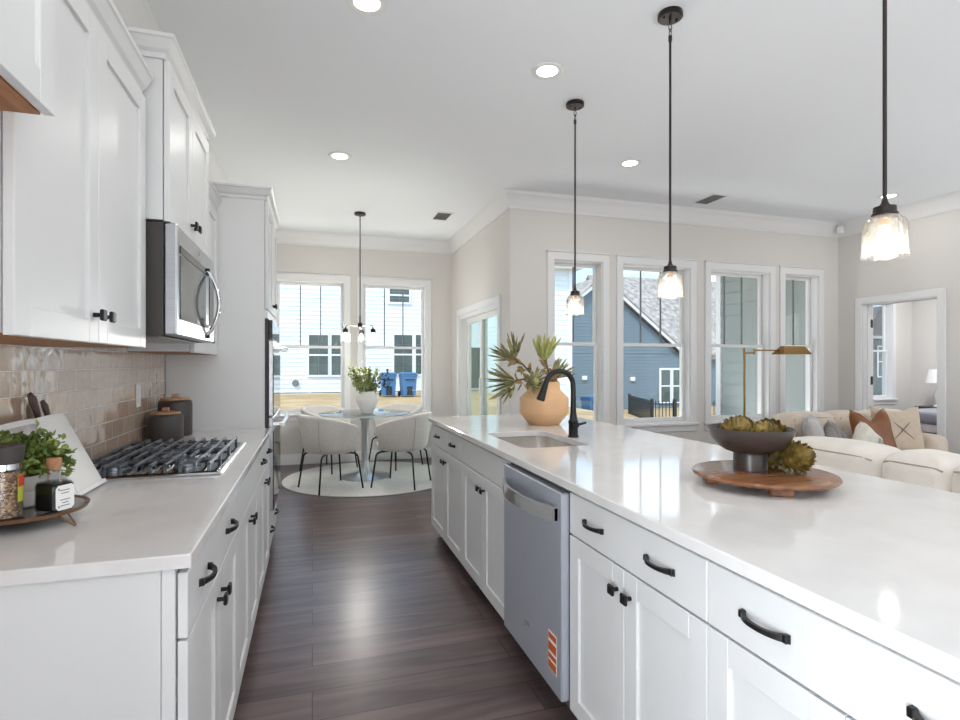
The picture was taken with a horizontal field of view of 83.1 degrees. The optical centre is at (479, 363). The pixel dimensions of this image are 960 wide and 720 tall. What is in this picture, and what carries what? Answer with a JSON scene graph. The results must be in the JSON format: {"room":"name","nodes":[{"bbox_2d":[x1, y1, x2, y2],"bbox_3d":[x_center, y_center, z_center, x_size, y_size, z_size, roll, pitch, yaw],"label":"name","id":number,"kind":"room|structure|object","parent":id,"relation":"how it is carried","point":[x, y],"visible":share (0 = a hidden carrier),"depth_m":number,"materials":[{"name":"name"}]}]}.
{"room":"kitchen","nodes":[
{"label":"kitchen","id":0,"kind":"room"},
{"bbox_2d":[0,344,165,460],"bbox_3d":[-1.521,-0.208,1.785,0.168,3.050,11.030,0,0,-17],"label":"tile backsplash","id":1,"kind":"structure","parent":0,"point":[94,388],"depth_m":2.14,"materials":[{"name":"beige tile"}]},
{"bbox_2d":[0,0,54,115],"bbox_3d":[-0.850,-0.833,0.548,0.379,0.691,1.081,0,0,-17],"label":"upper cabinet","id":2,"kind":"object","parent":1,"relation":"attached to","point":[27,27],"visible":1,"depth_m":0.99,"materials":[{"name":"white paint"}]},
{"bbox_2d":[0,0,153,347],"bbox_3d":[-1.157,-0.529,1.430,0.314,0.947,0.871,0,0,-17],"label":"upper cabinet","id":3,"kind":"object","parent":1,"relation":"attached to","point":[73,180],"visible":1,"depth_m":1.38,"materials":[{"name":"white paint"}]},
{"bbox_2d":[126,26,215,256],"bbox_3d":[-1.373,-0.829,2.244,0.383,0.643,0.861,0,0,-17],"label":"upper cabinet","id":4,"kind":"object","parent":1,"relation":"attached to","point":[179,127],"visible":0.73,"depth_m":2.01,"materials":[{"name":"white paint"}]},
{"bbox_2d":[146,221,220,343],"bbox_3d":[-1.347,-0.300,2.252,0.437,0.406,0.764,0,0,-17],"label":"microwave","id":5,"kind":"object","parent":4,"relation":"attached to","point":[181,284],"visible":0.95,"depth_m":1.96,"materials":[{"name":"grey metal"}]},
{"bbox_2d":[128,178,221,354],"bbox_3d":[-1.627,-0.529,2.951,0.314,0.947,0.689,0,0,-17],"label":"upper cabinet","id":6,"kind":"object","parent":1,"relation":"attached to","point":[215,200],"visible":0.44,"depth_m":3.10,"materials":[{"name":"white paint"}]},
{"bbox_2d":[277,243,451,454],"bbox_3d":[-1.742,-0.208,7.406,2.749,3.050,0.160,0,0,-17],"label":"wall","id":7,"kind":"structure","parent":0,"point":[291,258],"depth_m":7.46,"materials":[{"name":"white paint"}]},
{"bbox_2d":[276,272,350,421],"bbox_3d":[-2.261,-0.221,7.227,1.065,1.946,0.215,0,0,-17],"label":"window","id":8,"kind":"structure","parent":7,"relation":"in","point":[285,278],"depth_m":7.28,"materials":[{"name":"white paint"}]},
{"bbox_2d":[280,448,430,464],"bbox_3d":[-1.288,1.250,5.940,2.749,0.135,2.910,0,0,-17],"label":"baseboard","id":9,"kind":"structure","parent":7,"relation":"attached to","point":[287,459],"depth_m":7.29,"materials":[{"name":"white paint"}]},
{"bbox_2d":[357,276,432,419],"bbox_3d":[-1.196,-0.221,7.557,1.065,1.946,0.215,0,0,-17],"label":"window","id":10,"kind":"structure","parent":7,"relation":"in","point":[425,285],"depth_m":7.61,"materials":[{"name":"white paint"}]},
{"bbox_2d":[233,458,577,719],"bbox_3d":[3.944,1.377,3.477,11.609,0.120,11.030,0,0,-17],"label":"floor","id":11,"kind":"structure","parent":0,"point":[364,612],"depth_m":2.68,"materials":[{"name":"brown wood"}]},
{"bbox_2d":[0,490,238,719],"bbox_3d":[-1.016,0.875,1.475,0.612,0.884,0.839,0,0,-17],"label":"base cabinet","id":12,"kind":"object","parent":11,"relation":"on","point":[155,645],"visible":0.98,"depth_m":1.12,"materials":[{"name":"white paint"}]},
{"bbox_2d":[166,181,279,546],"bbox_3d":[-1.714,0.107,3.721,0.604,2.420,0.911,0,0,-17],"label":"tall cabinet","id":13,"kind":"object","parent":11,"relation":"on","point":[226,390],"visible":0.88,"depth_m":3.36,"materials":[{"name":"white paint"}]},
{"bbox_2d":[265,318,288,510],"bbox_3d":[-1.662,0.332,3.737,0.634,1.240,0.770,0,0,-17],"label":"double wall oven","id":14,"kind":"object","parent":13,"relation":"in","point":[273,349],"visible":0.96,"depth_m":3.46,"materials":[{"name":"grey metal"}]},
{"bbox_2d":[237,456,257,694],"bbox_3d":[-1.255,0.875,2.247,0.611,0.884,0.773,0,0,-17],"label":"base cabinet","id":15,"kind":"object","parent":11,"relation":"on","point":[247,529],"visible":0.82,"depth_m":2.27,"materials":[{"name":"white paint"}]},
{"bbox_2d":[258,444,269,605],"bbox_3d":[-1.426,0.875,2.801,0.612,0.884,0.383,0,0,-17],"label":"base cabinet","id":16,"kind":"object","parent":11,"relation":"on","point":[262,461],"visible":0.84,"depth_m":2.91,"materials":[{"name":"white paint"}]},
{"bbox_2d":[264,436,272,573],"bbox_3d":[-1.536,0.875,3.156,0.612,0.884,0.356,0,0,-17],"label":"base cabinet","id":17,"kind":"object","parent":11,"relation":"on","point":[268,450],"visible":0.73,"depth_m":3.29,"materials":[{"name":"white paint"}]},
{"bbox_2d":[0,428,270,586],"bbox_3d":[-1.248,0.418,2.193,0.594,0.030,2.368,0,0,-17],"label":"countertop","id":18,"kind":"structure","parent":17,"relation":"on","point":[130,526],"depth_m":1.33,"materials":[{"name":"stone"}]},
{"bbox_2d":[27,392,40,417],"bbox_3d":[-1.374,0.242,1.695,0.020,0.310,0.096,0,0,2],"label":"server","id":19,"kind":"object","parent":18,"relation":"on","point":[32,399],"visible":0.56,"depth_m":1.66,"materials":[{"name":"brown wood"}]},
{"bbox_2d":[0,495,90,525],"bbox_3d":[-1.166,0.383,1.393,0.284,0.037,0.302,0,0,-17],"label":"tray","id":20,"kind":"object","parent":18,"relation":"on","point":[29,514],"visible":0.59,"depth_m":1.34,"materials":[{"name":"brown wood"}]},
{"bbox_2d":[0,443,25,519],"bbox_3d":[-1.133,0.281,1.289,0.082,0.175,0.082,0,0,-17],"label":"grinder","id":21,"kind":"object","parent":20,"relation":"on","point":[12,455],"visible":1,"depth_m":1.28,"materials":[{"name":"clear glass"}]},
{"bbox_2d":[0,420,76,507],"bbox_3d":[-1.183,0.258,1.405,0.232,0.221,0.210,0,0,-30],"label":"potted plant","id":22,"kind":"object","parent":20,"relation":"on","point":[38,450],"visible":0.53,"depth_m":1.40,"materials":[{"name":"green plant"}]},
{"bbox_2d":[35,457,73,511],"bbox_3d":[-1.063,0.301,1.353,0.068,0.133,0.057,0,0,13],"label":"bottle","id":23,"kind":"object","parent":20,"relation":"on","point":[55,495],"visible":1,"depth_m":1.33,"materials":[{"name":"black glass"}]},
{"bbox_2d":[58,488,69,507],"bbox_3d":[-1.031,0.330,1.342,0.001,0.048,0.031,0,0,13],"label":"label","id":24,"kind":"object","parent":23,"relation":"attached to","point":[63,493],"depth_m":1.34,"materials":[{"name":"grey paper"}]},
{"bbox_2d":[74,478,106,494],"bbox_3d":[-1.279,0.286,1.609,0.170,0.234,0.400,0,0,-17],"label":"cookbook stand","id":25,"kind":"object","parent":18,"relation":"on","point":[103,480],"visible":0.15,"depth_m":1.71,"materials":[{"name":"white paint"}]},
{"bbox_2d":[0,413,101,493],"bbox_3d":[-1.261,0.273,1.614,0.125,0.232,0.394,0,0,-17],"label":"cookbook","id":26,"kind":"object","parent":25,"relation":"on","point":[85,474],"visible":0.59,"depth_m":1.67,"materials":[{"name":"white paper"}]},
{"bbox_2d":[147,407,183,441],"bbox_3d":[-1.655,0.316,2.853,0.166,0.174,0.166,0,0,-17],"label":"canister","id":27,"kind":"object","parent":18,"relation":"on","point":[165,424],"visible":0.92,"depth_m":2.79,"materials":[{"name":"grey ceramic"}]},
{"bbox_2d":[91,436,245,480],"bbox_3d":[-1.294,0.379,2.269,0.500,0.046,0.780,0,0,-17],"label":"gas cooktop","id":28,"kind":"object","parent":18,"relation":"in","point":[156,459],"visible":0.96,"depth_m":2.10,"materials":[{"name":"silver metal"}]},
{"bbox_2d":[158,394,192,435],"bbox_3d":[-1.720,0.285,3.058,0.172,0.234,0.172,0,0,-17],"label":"canister","id":29,"kind":"object","parent":18,"relation":"on","point":[175,403],"visible":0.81,"depth_m":3.02,"materials":[{"name":"grey ceramic"}]},
{"bbox_2d":[280,461,430,497],"bbox_3d":[-1.281,1.311,6.303,1.956,0.012,1.956,0,0,-17],"label":"round rug","id":30,"kind":"object","parent":11,"relation":"on","point":[400,482],"visible":0.63,"depth_m":5.97,"materials":[{"name":"grey carpet"}]},
{"bbox_2d":[299,405,357,473],"bbox_3d":[-1.901,0.916,6.739,0.613,0.780,0.664,0,0,24],"label":"dining chair","id":31,"kind":"object","parent":30,"relation":"on","point":[312,410],"visible":0.2,"depth_m":6.89,"materials":[{"name":"fabric"}]},
{"bbox_2d":[297,414,363,495],"bbox_3d":[-1.600,0.916,5.699,0.613,0.780,0.664,0,0,-42],"label":"dining chair","id":32,"kind":"object","parent":30,"relation":"on","point":[319,435],"visible":1,"depth_m":5.46,"materials":[{"name":"fabric"}]},
{"bbox_2d":[318,409,409,480],"bbox_3d":[-1.339,0.936,6.306,1.050,0.737,1.050,0,0,-17],"label":"dining table","id":33,"kind":"object","parent":30,"relation":"on","point":[366,472],"visible":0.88,"depth_m":6.26,"materials":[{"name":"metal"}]},
{"bbox_2d":[356,391,378,413],"bbox_3d":[-1.302,0.441,6.255,0.256,0.252,0.256,0,0,-17],"label":"vase","id":34,"kind":"object","parent":33,"relation":"on","point":[367,402],"visible":0.93,"depth_m":6.17,"materials":[{"name":"white ceramic"}]},
{"bbox_2d":[348,364,381,392],"bbox_3d":[-1.333,0.221,6.253,0.395,0.453,0.302,0,0,-17],"label":"leafy cuttings","id":35,"kind":"object","parent":34,"relation":"in","point":[369,382],"visible":0.94,"depth_m":6.21,"materials":[{"name":"green plant"}]},
{"bbox_2d":[369,403,422,470],"bbox_3d":[-1.066,0.916,6.975,0.664,0.780,0.613,0,0,36],"label":"dining chair","id":36,"kind":"object","parent":30,"relation":"on","point":[414,409],"visible":0.23,"depth_m":7.10,"materials":[{"name":"fabric"}]},
{"bbox_2d":[370,411,432,489],"bbox_3d":[-0.821,0.916,5.885,0.613,0.780,0.664,0,0,14],"label":"dining chair","id":37,"kind":"object","parent":30,"relation":"on","point":[407,434],"visible":0.98,"depth_m":5.63,"materials":[{"name":"fabric"}]},
{"bbox_2d":[431,423,463,563],"bbox_3d":[0.099,0.875,3.794,0.767,0.884,0.894,0,0,-17],"label":"base cabinet","id":38,"kind":"object","parent":11,"relation":"on","point":[446,446],"visible":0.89,"depth_m":3.62,"materials":[{"name":"white paint"}]},
{"bbox_2d":[428,414,959,681],"bbox_3d":[0.670,0.418,2.508,1.084,0.030,3.725,0,0,-17],"label":"countertop","id":39,"kind":"structure","parent":38,"relation":"on","point":[879,558],"depth_m":1.38,"materials":[{"name":"stone"}]},
{"bbox_2d":[496,436,575,447],"bbox_3d":[0.296,0.536,2.934,0.410,0.202,0.650,0,0,-17],"label":"sink","id":40,"kind":"object","parent":39,"relation":"in","point":[521,441],"visible":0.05,"depth_m":3.24,"materials":[{"name":"silver metal"}]},
{"bbox_2d":[520,381,568,425],"bbox_3d":[0.430,0.260,3.640,0.328,0.285,0.328,0,0,-17],"label":"vase","id":41,"kind":"object","parent":39,"relation":"on","point":[555,407],"visible":0.85,"depth_m":3.52,"materials":[{"name":"beige ceramic"}]},
{"bbox_2d":[486,363,528,404],"bbox_3d":[0.244,0.158,3.494,0.409,0.330,0.274,0,0,-17],"label":"stem","id":42,"kind":"object","parent":41,"relation":"in","point":[507,380],"visible":0.95,"depth_m":3.48,"materials":[{"name":"green plant"}]},
{"bbox_2d":[488,332,530,374],"bbox_3d":[0.220,0.053,3.578,0.275,0.540,0.354,0,0,35],"label":"stem","id":43,"kind":"object","parent":41,"relation":"in","point":[505,355],"visible":0.98,"depth_m":3.54,"materials":[{"name":"green plant"}]},
{"bbox_2d":[524,366,546,393],"bbox_3d":[0.348,0.165,3.523,0.189,0.318,0.232,0,0,-17],"label":"stem","id":44,"kind":"object","parent":41,"relation":"in","point":[533,379],"visible":0.9,"depth_m":3.48,"materials":[{"name":"green plant"}]},
{"bbox_2d":[532,333,561,381],"bbox_3d":[0.445,0.059,3.642,0.186,0.531,0.188,0,0,-17],"label":"stem","id":45,"kind":"object","parent":41,"relation":"in","point":[544,350],"visible":0.98,"depth_m":3.61,"materials":[{"name":"green plant"}]},
{"bbox_2d":[549,357,574,381],"bbox_3d":[0.544,0.137,3.692,0.163,0.375,0.276,0,0,33],"label":"stem","id":46,"kind":"object","parent":41,"relation":"in","point":[557,362],"visible":0.59,"depth_m":3.70,"materials":[{"name":"green plant"}]},
{"bbox_2d":[536,368,586,437],"bbox_3d":[0.439,0.213,2.948,0.271,0.379,0.088,0,0,-17],"label":"faucet","id":47,"kind":"object","parent":39,"relation":"on","point":[573,422],"visible":1,"depth_m":2.96,"materials":[{"name":"black metal"}]},
{"bbox_2d":[692,460,842,496],"bbox_3d":[0.951,0.381,1.819,0.448,0.043,0.448,0,0,-17],"label":"serving board","id":48,"kind":"object","parent":39,"relation":"on","point":[778,482],"visible":0.9,"depth_m":1.72,"materials":[{"name":"brown wood"}]},
{"bbox_2d":[707,423,796,471],"bbox_3d":[0.926,0.288,1.857,0.276,0.142,0.276,0,0,-17],"label":"footed bowl","id":49,"kind":"object","parent":48,"relation":"on","point":[755,447],"visible":0.93,"depth_m":1.78,"materials":[{"name":"grey ceramic"}]},
{"bbox_2d":[717,415,755,450],"bbox_3d":[0.865,0.234,1.825,0.123,0.125,0.128,0,0,38],"label":"artichoke","id":50,"kind":"object","parent":49,"relation":"in","point":[736,423],"visible":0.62,"depth_m":1.80,"materials":[{"name":"green plant"}]},
{"bbox_2d":[752,420,781,431],"bbox_3d":[0.955,0.243,1.810,0.120,0.114,0.114,0,0,-9],"label":"artichoke","id":51,"kind":"object","parent":49,"relation":"in","point":[761,426],"visible":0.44,"depth_m":1.79,"materials":[{"name":"green plant"}]},
{"bbox_2d":[776,440,816,473],"bbox_3d":[1.048,0.309,1.790,0.114,0.117,0.118,0,0,36],"label":"artichoke","id":52,"kind":"object","parent":48,"relation":"on","point":[798,456],"visible":0.98,"depth_m":1.76,"materials":[{"name":"green plant"}]},
{"bbox_2d":[462,439,510,619],"bbox_3d":[0.352,0.875,2.977,0.766,0.884,0.812,0,0,-17],"label":"base cabinet","id":53,"kind":"object","parent":11,"relation":"on","point":[482,469],"visible":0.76,"depth_m":2.84,"materials":[{"name":"white paint"}]},
{"bbox_2d":[503,462,571,707],"bbox_3d":[0.508,0.878,2.280,0.782,0.878,0.602,0,0,-17],"label":"dishwasher","id":54,"kind":"object","parent":11,"relation":"on","point":[537,533],"visible":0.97,"depth_m":2.06,"materials":[{"name":"grey metal"}]},
{"bbox_2d":[548,630,555,674],"bbox_3d":[0.263,1.048,1.969,0.001,0.130,0.066,0,0,-17],"label":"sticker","id":55,"kind":"object","parent":54,"relation":"attached to","point":[551,634],"depth_m":1.97,"materials":[{"name":"orange paper"}]},
{"bbox_2d":[570,492,711,719],"bbox_3d":[0.755,0.875,1.674,0.767,0.884,0.691,0,0,-17],"label":"base cabinet","id":56,"kind":"object","parent":11,"relation":"on","point":[639,624],"visible":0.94,"depth_m":1.52,"materials":[{"name":"white paint"}]},
{"bbox_2d":[743,346,811,415],"bbox_3d":[2.865,0.570,5.388,0.840,1.495,0.260,0,0,-17],"label":"floor lamp","id":57,"kind":"object","parent":11,"relation":"on","point":[782,350],"visible":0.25,"depth_m":5.33,"materials":[{"name":"gold metal"}]},
{"bbox_2d":[708,561,959,719],"bbox_3d":[0.959,0.875,1.017,0.767,0.884,0.680,0,0,-17],"label":"base cabinet","id":58,"kind":"object","parent":11,"relation":"on","point":[771,656],"visible":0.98,"depth_m":1.01,"materials":[{"name":"white paint"}]},
{"bbox_2d":[771,408,948,451],"bbox_3d":[3.525,0.876,4.876,1.645,0.881,1.018,0,0,-17],"label":"sofa","id":59,"kind":"object","parent":11,"relation":"on","point":[793,419],"visible":0.12,"depth_m":4.96,"materials":[{"name":"beige fabric"}]},
{"bbox_2d":[771,411,835,436],"bbox_3d":[2.995,0.654,5.022,0.596,0.435,0.356,0,0,-17],"label":"cushion","id":60,"kind":"object","parent":59,"relation":"on","point":[793,419],"depth_m":4.90,"materials":[{"name":"beige fabric"}]},
{"bbox_2d":[801,413,824,435],"bbox_3d":[2.862,0.632,4.622,0.199,0.388,0.420,0,0,35],"label":"throw pillow","id":61,"kind":"object","parent":59,"relation":"on","point":[811,425],"visible":0.42,"depth_m":4.49,"materials":[{"name":"grey fabric"}]},
{"bbox_2d":[824,421,848,438],"bbox_3d":[3.016,0.652,4.596,0.358,0.349,0.176,0,0,-17],"label":"throw pillow","id":62,"kind":"object","parent":59,"relation":"on","point":[831,429],"visible":0.3,"depth_m":4.57,"materials":[{"name":"grey fabric"}]},
{"bbox_2d":[822,410,871,438],"bbox_3d":[3.473,0.654,5.170,0.503,0.434,0.355,0,0,-17],"label":"cushion","id":63,"kind":"object","parent":59,"relation":"on","point":[841,417],"depth_m":5.01,"materials":[{"name":"beige fabric"}]},
{"bbox_2d":[851,421,883,443],"bbox_3d":[3.265,0.662,4.568,0.378,0.367,0.188,0,0,-17],"label":"throw pillow","id":64,"kind":"object","parent":59,"relation":"on","point":[863,432],"visible":0.56,"depth_m":4.53,"materials":[{"name":"beige fabric"}]},
{"bbox_2d":[849,408,896,447],"bbox_3d":[3.456,0.612,4.763,0.466,0.427,0.215,0,0,-17],"label":"throw pillow","id":65,"kind":"object","parent":59,"relation":"on","point":[880,423],"visible":0.46,"depth_m":4.71,"materials":[{"name":"leather"}]},
{"bbox_2d":[861,408,900,415],"bbox_3d":[3.941,0.653,5.315,0.586,0.434,0.358,0,0,-17],"label":"cushion","id":66,"kind":"object","parent":59,"relation":"on","point":[868,411],"depth_m":5.25,"materials":[{"name":"beige fabric"}]},
{"bbox_2d":[869,406,924,449],"bbox_3d":[3.794,0.607,4.918,0.432,0.437,0.199,0,0,6],"label":"throw pillow","id":67,"kind":"object","parent":59,"relation":"on","point":[906,426],"visible":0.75,"depth_m":4.86,"materials":[{"name":"beige fabric"}]},
{"bbox_2d":[792,436,959,493],"bbox_3d":[2.738,0.873,2.335,1.022,0.888,2.825,0,0,-17],"label":"sofa","id":68,"kind":"object","parent":11,"relation":"on","point":[931,468],"visible":0.21,"depth_m":2.87,"materials":[{"name":"beige fabric"}]},
{"bbox_2d":[792,436,901,477],"bbox_3d":[2.189,0.668,3.275,0.381,0.437,0.698,0,0,-17],"label":"cushion","id":69,"kind":"object","parent":68,"relation":"on","point":[851,455],"depth_m":3.09,"materials":[{"name":"beige fabric"}]},
{"bbox_2d":[882,449,959,491],"bbox_3d":[2.337,0.664,2.799,0.381,0.439,0.397,0,0,-17],"label":"cushion","id":70,"kind":"object","parent":68,"relation":"on","point":[931,468],"depth_m":2.71,"materials":[{"name":"beige fabric"}]},
{"bbox_2d":[951,466,959,493],"bbox_3d":[2.506,0.662,2.256,0.423,0.456,0.844,0,0,-17],"label":"cushion","id":71,"kind":"object","parent":68,"relation":"on","point":[955,470],"depth_m":2.56,"materials":[{"name":"beige fabric"}]},
{"bbox_2d":[899,408,936,434],"bbox_3d":[7.357,0.766,7.533,2.138,1.103,1.725,0,0,-17],"label":"bed","id":72,"kind":"object","parent":11,"relation":"on","point":[928,416],"visible":0.21,"depth_m":7.58,"materials":[{"name":"grey fabric"}]},
{"bbox_2d":[899,408,936,424],"bbox_3d":[6.970,0.757,7.413,1.325,0.223,1.703,0,0,-17],"label":"blanket","id":73,"kind":"object","parent":72,"relation":"on","point":[928,416],"depth_m":7.58,"materials":[{"name":"grey fabric"}]},
{"bbox_2d":[915,405,936,408],"bbox_3d":[7.710,1.017,9.086,0.495,0.600,0.480,0,0,-17],"label":"nightstand","id":74,"kind":"object","parent":11,"relation":"on","point":[931,406],"visible":0.04,"depth_m":9.14,"materials":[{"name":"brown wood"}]},
{"bbox_2d":[925,369,936,406],"bbox_3d":[7.679,0.402,9.077,0.340,0.630,0.340,0,0,-17],"label":"table lamp","id":75,"kind":"object","parent":74,"relation":"on","point":[932,373],"visible":0.35,"depth_m":9.06,"materials":[{"name":"white fabric"}]},
{"bbox_2d":[452,208,524,415],"bbox_3d":[0.000,-0.208,6.694,0.160,3.050,2.550,0,0,-17],"label":"wall","id":76,"kind":"structure","parent":0,"point":[491,263],"depth_m":5.72,"materials":[{"name":"white paint"}]},
{"bbox_2d":[457,295,500,415],"bbox_3d":[0.027,0.294,6.577,0.178,2.055,1.770,0,0,-17],"label":"door","id":77,"kind":"structure","parent":76,"relation":"in","point":[481,311],"depth_m":6.75,"materials":[{"name":"white paint"}]},
{"bbox_2d":[146,0,959,240],"bbox_3d":[3.944,-1.808,3.477,11.609,0.150,11.030,0,0,-17],"label":"ceiling","id":78,"kind":"structure","parent":0,"point":[435,105],"depth_m":3.54,"materials":[{"name":"white paint"}]},
{"bbox_2d":[328,151,351,160],"bbox_3d":[-1.166,-1.728,4.512,0.192,0.009,0.192,0,0,-17],"label":"recessed light","id":79,"kind":"object","parent":78,"relation":"in","point":[340,156],"visible":1,"depth_m":4.51,"materials":[{"name":"white plastic"}]},
{"bbox_2d":[343,211,375,339],"bbox_3d":[-1.399,-0.996,6.235,0.412,1.474,0.398,0,0,-17],"label":"chandelier","id":80,"kind":"object","parent":78,"relation":"hanging from","point":[360,214],"visible":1,"depth_m":6.20,"materials":[{"name":"brown metal"}]},
{"bbox_2d":[346,0,386,15],"bbox_3d":[-0.542,-1.728,2.596,0.192,0.009,0.192,0,0,-17],"label":"recessed light","id":81,"kind":"object","parent":78,"relation":"in","point":[363,7],"visible":1,"depth_m":2.62,"materials":[{"name":"white plastic"}]},
{"bbox_2d":[531,62,563,79],"bbox_3d":[0.397,-1.728,3.201,0.192,0.009,0.192,0,0,-17],"label":"recessed light","id":82,"kind":"object","parent":78,"relation":"in","point":[545,70],"visible":1,"depth_m":3.19,"materials":[{"name":"white plastic"}]},
{"bbox_2d":[566,99,584,315],"bbox_3d":[0.631,-1.030,3.598,0.125,1.406,0.125,0,0,-17],"label":"pendant light","id":83,"kind":"object","parent":78,"relation":"hanging from","point":[574,105],"visible":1,"depth_m":3.59,"materials":[{"name":"brown metal"}]},
{"bbox_2d":[657,6,683,298],"bbox_3d":[0.940,-1.030,2.678,0.125,1.406,0.125,0,0,-17],"label":"pendant light","id":84,"kind":"object","parent":78,"relation":"hanging from","point":[670,15],"visible":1,"depth_m":2.67,"materials":[{"name":"brown metal"}]},
{"bbox_2d":[692,193,729,204],"bbox_3d":[2.416,-1.729,5.689,0.200,0.008,0.340,0,0,-17],"label":"ceiling vent","id":85,"kind":"object","parent":78,"relation":"in","point":[713,197],"visible":1,"depth_m":5.68,"materials":[{"name":"white plastic"}]},
{"bbox_2d":[695,195,725,203],"bbox_3d":[2.416,-1.728,5.689,0.160,0.007,0.300,0,0,-17],"label":"grille","id":86,"kind":"object","parent":85,"relation":"attached to","point":[709,199],"depth_m":5.68,"materials":[{"name":"grey metal"}]},
{"bbox_2d":[860,0,910,260],"bbox_3d":[1.244,-1.030,1.664,0.125,1.406,0.125,0,0,-17],"label":"pendant light","id":87,"kind":"object","parent":78,"relation":"hanging from","point":[885,212],"visible":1,"depth_m":1.66,"materials":[{"name":"glass"}]},
{"bbox_2d":[525,210,837,444],"bbox_3d":[2.508,-0.208,6.220,4.350,3.050,0.160,0,0,-17],"label":"wall","id":88,"kind":"structure","parent":0,"point":[544,230],"depth_m":6.02,"materials":[{"name":"white paint"}]},
{"bbox_2d":[546,249,610,422],"bbox_3d":[1.013,-0.211,5.739,0.760,1.926,0.215,0,0,-17],"label":"window","id":89,"kind":"structure","parent":88,"relation":"in","point":[598,262],"depth_m":5.76,"materials":[{"name":"white paint"}]},
{"bbox_2d":[616,254,699,432],"bbox_3d":[1.930,-0.211,6.023,1.060,1.926,0.215,0,0,-17],"label":"window","id":90,"kind":"structure","parent":88,"relation":"in","point":[687,419],"depth_m":6.06,"materials":[{"name":"white paint"}]},
{"bbox_2d":[703,260,776,429],"bbox_3d":[3.010,-0.211,6.357,1.040,1.926,0.215,0,0,-17],"label":"window","id":91,"kind":"structure","parent":88,"relation":"in","point":[765,274],"depth_m":6.42,"materials":[{"name":"white paint"}]},
{"bbox_2d":[779,265,824,412],"bbox_3d":[3.879,-0.211,6.626,0.720,1.926,0.215,0,0,-17],"label":"window","id":92,"kind":"structure","parent":88,"relation":"in","point":[813,278],"depth_m":6.64,"materials":[{"name":"white paint"}]},
{"bbox_2d":[873,302,911,409],"bbox_3d":[5.971,-0.208,9.302,4.090,3.050,0.160,0,0,-17],"label":"wall","id":93,"kind":"structure","parent":0,"point":[903,310],"depth_m":9.72,"materials":[{"name":"white paint"}]},
{"bbox_2d":[873,303,898,404],"bbox_3d":[6.908,-0.241,9.573,1.050,1.906,0.215,0,0,-17],"label":"window","id":94,"kind":"structure","parent":93,"relation":"in","point":[888,396],"depth_m":9.66,"materials":[{"name":"white paint"}]},
{"bbox_2d":[838,209,959,453],"bbox_3d":[5.787,-0.208,2.712,0.160,3.050,8.480,0,0,-17],"label":"wall","id":95,"kind":"structure","parent":0,"point":[933,262],"depth_m":5.92,"materials":[{"name":"white paint"}]},
{"bbox_2d":[112,0,959,253],"bbox_3d":[1.942,-1.650,2.857,7.099,0.165,10.710,0,0,-17],"label":"trim","id":96,"kind":"structure","parent":95,"relation":"attached to","point":[134,13],"depth_m":6.01,"materials":[{"name":"white paint"}]},
{"bbox_2d":[855,288,945,437],"bbox_3d":[4.745,0.265,6.077,0.196,2.105,0.975,0,0,-17],"label":"door frame","id":97,"kind":"structure","parent":95,"relation":"in","point":[863,306],"depth_m":6.35,"materials":[{"name":"white paint"}]},
{"bbox_2d":[912,299,936,407],"bbox_3d":[8.440,-0.208,7.972,0.160,3.050,3.840,0,0,-17],"label":"wall","id":98,"kind":"structure","parent":0,"point":[924,313],"depth_m":9.60,"materials":[{"name":"white paint"}]},
{"bbox_3d":[4.202,-0.183,7.833,0.160,3.100,1.920,0,0,-17],"label":"wall","id":99,"kind":"structure","parent":0,"visible":0},
{"bbox_2d":[716,276,721,414],"bbox_3d":[3.881,-0.228,8.707,0.135,3.210,0.100,0,0,-17],"label":"trim","id":100,"kind":"structure","parent":99,"relation":"attached to","point":[718,278],"depth_m":8.68,"materials":[{"name":"white paint"}]},
{"bbox_2d":[721,276,804,414],"bbox_3d":[4.113,-0.228,7.805,0.016,3.210,1.920,0,0,-17],"label":"cladding","id":101,"kind":"object","parent":99,"relation":"attached to","point":[731,357],"visible":0.27,"depth_m":8.12,"materials":[{"name":"grey"}]},
{"label":"outside","id":102,"kind":"structure","parent":0,"visible":0},
{"bbox_2d":[280,391,715,419],"bbox_3d":[4.378,2.027,19.674,80.000,1.280,85.000,0,0,-17],"label":"ground","id":103,"kind":"structure","parent":102,"point":[287,401],"depth_m":20.59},
{"bbox_2d":[379,372,396,395],"bbox_3d":[-3.905,0.872,22.996,0.680,1.030,0.795,0,0,-17],"label":"bin","id":104,"kind":"object","parent":103,"relation":"on","point":[390,391],"visible":0.82,"depth_m":22.69,"materials":[{"name":"blue plastic"}]},
{"bbox_2d":[398,372,417,395],"bbox_3d":[-3.074,0.872,23.044,0.680,1.030,0.795,0,0,-23],"label":"bin","id":105,"kind":"object","parent":103,"relation":"on","point":[407,380],"visible":1,"depth_m":22.75,"materials":[{"name":"blue plastic"}]},
{"bbox_2d":[280,266,583,406],"bbox_3d":[-10.036,-3.133,25.707,24.830,11.900,15.950,0,0,-17],"label":"house","id":106,"kind":"structure","parent":103,"relation":"on","point":[302,370],"depth_m":25.52,"materials":[{"name":"white"}]},
{"bbox_2d":[572,275,715,408],"bbox_3d":[9.199,-1.808,39.015,20.280,9.250,13.900,0,0,-17],"label":"house","id":107,"kind":"structure","parent":103,"relation":"on","point":[650,373],"depth_m":32.47,"materials":[{"name":"blue wood"}]},
{"bbox_2d":[628,394,715,417],"bbox_3d":[9.573,2.177,26.945,4.051,1.180,4.428,0,0,-5],"label":"metal fence","id":108,"kind":"object","parent":103,"relation":"on","point":[634,403],"visible":0.48,"depth_m":25.73,"materials":[{"name":"black metal"}]},
{"bbox_2d":[873,306,881,394],"bbox_3d":[30.180,-0.733,45.091,16.800,7.100,9.700,0,0,-17],"label":"house","id":109,"kind":"structure","parent":103,"relation":"on","point":[877,311],"depth_m":40.51,"materials":[{"name":"grey wood"}]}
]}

